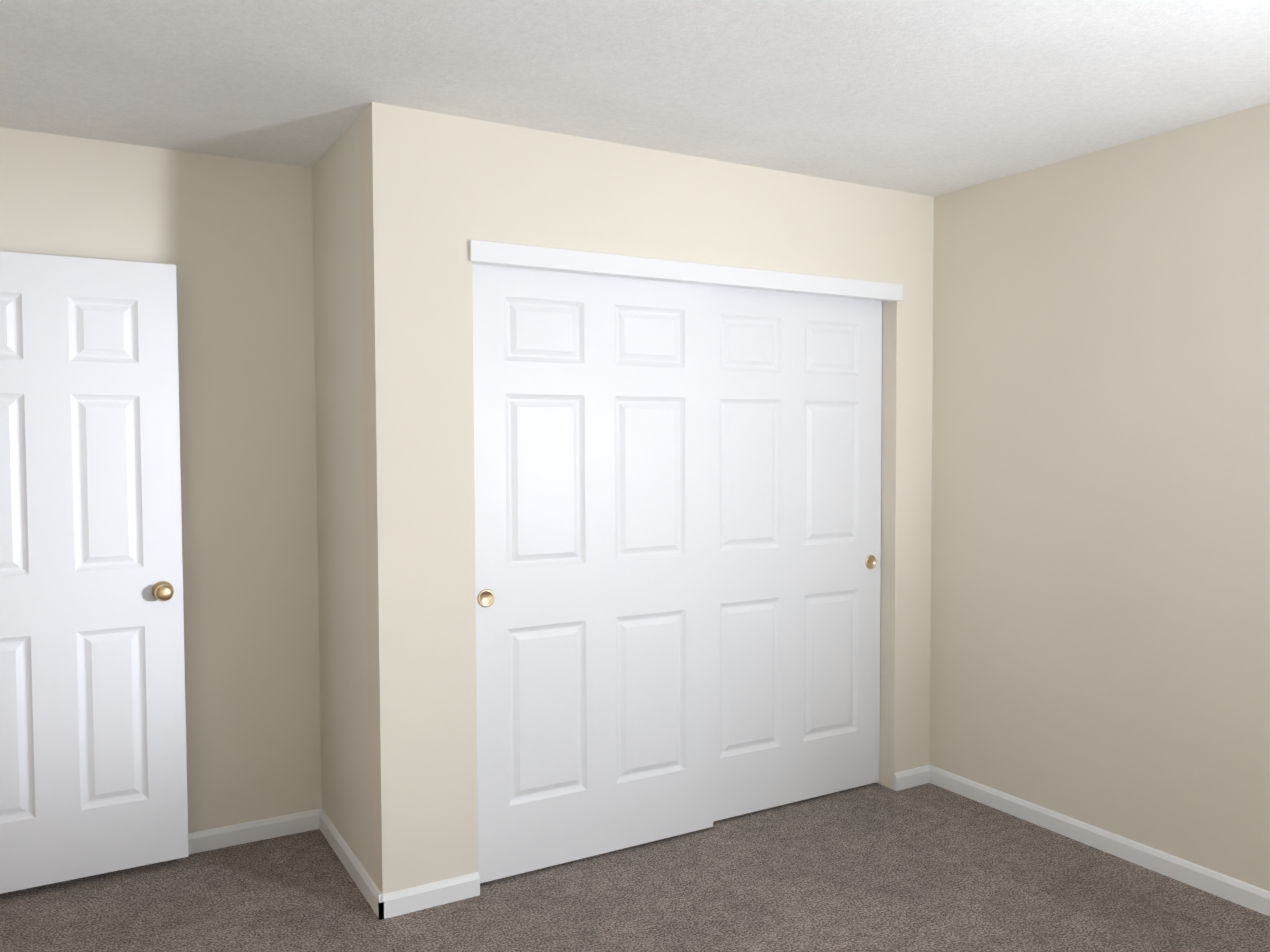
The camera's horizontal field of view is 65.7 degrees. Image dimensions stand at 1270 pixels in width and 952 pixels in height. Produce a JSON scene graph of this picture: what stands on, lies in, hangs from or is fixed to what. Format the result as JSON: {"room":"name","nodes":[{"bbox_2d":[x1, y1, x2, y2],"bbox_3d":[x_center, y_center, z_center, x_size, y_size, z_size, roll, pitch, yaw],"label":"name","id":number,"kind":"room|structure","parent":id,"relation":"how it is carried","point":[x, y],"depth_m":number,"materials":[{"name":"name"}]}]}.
{"room":"empty bedroom","nodes":[
{"label":"empty bedroom","id":0,"kind":"room"},
{"bbox_2d":[0,127,321,832],"bbox_3d":[-0.735,0.081,3.962,3.550,2.440,0.120,-1,2,-30],"label":"wall","id":1,"kind":"structure","parent":0,"point":[230,238],"depth_m":3.49,"materials":[{"name":"beige paint"}]},
{"bbox_2d":[0,251,188,893],"bbox_3d":[-1.864,0.306,3.139,0.767,2.008,0.146,-1,2,-30],"label":"bedroom door","id":2,"kind":"structure","parent":1,"relation":"in","point":[93,768],"depth_m":3.19,"materials":[{"name":"white wood"}]},
{"bbox_2d":[312,117,369,875],"bbox_3d":[-0.956,0.103,3.377,0.120,2.440,0.670,-1,2,-30],"label":"wall","id":3,"kind":"structure","parent":0,"point":[337,263],"depth_m":3.31,"materials":[{"name":"beige paint"}]},
{"bbox_2d":[188,765,1269,919],"bbox_3d":[0.784,1.355,1.401,3.550,0.071,5.910,-1,2,-30],"label":"baseboard","id":4,"kind":"structure","parent":3,"relation":"attached to","point":[466,886],"depth_m":3.42,"materials":[{"name":"white wood"}]},
{"bbox_2d":[0,783,1269,951],"bbox_3d":[0.810,1.440,1.419,3.730,0.100,6.150,-1,2,-30],"label":"floor","id":5,"kind":"structure","parent":0,"point":[877,867],"depth_m":3.09,"materials":[{"name":"brown carpet"}]},
{"bbox_2d":[0,0,1269,196],"bbox_3d":[-1.552,-1.108,1.571,7.550,0.120,8.940,-1,2,-30],"label":"ceiling","id":6,"kind":"structure","parent":0,"point":[932,98],"depth_m":2.68,"materials":[{"name":"white paint"}]},
{"bbox_2d":[359,102,933,893],"bbox_3d":[0.199,0.091,3.579,2.320,2.440,0.140,-1,2,-30],"label":"wall","id":7,"kind":"structure","parent":0,"point":[439,192],"depth_m":3.08,"materials":[{"name":"beige paint"}]},
{"bbox_2d":[472,264,712,882],"bbox_3d":[-0.125,0.293,3.381,0.932,2.030,0.039,-1,2,-30],"label":"door","id":8,"kind":"structure","parent":7,"relation":"in","point":[593,440],"depth_m":3.35,"materials":[{"name":"white wood"}]},
{"bbox_2d":[469,240,902,301],"bbox_3d":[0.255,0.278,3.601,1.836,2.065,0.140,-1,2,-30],"label":"trim","id":9,"kind":"structure","parent":7,"relation":"attached to","point":[529,257],"depth_m":3.42,"materials":[{"name":"white wood"}]},
{"bbox_2d":[713,286,881,821],"bbox_3d":[0.607,0.273,3.852,0.932,2.030,0.039,-1,2,-30],"label":"door","id":10,"kind":"structure","parent":7,"relation":"in","point":[797,387],"depth_m":3.85,"materials":[{"name":"white wood"}]},
{"bbox_2d":[930,103,1269,890],"bbox_3d":[2.366,0.132,2.277,0.120,2.440,6.150,-1,2,-30],"label":"wall","id":11,"kind":"structure","parent":0,"point":[1100,523],"depth_m":3.39,"materials":[{"name":"beige paint"}]}
]}

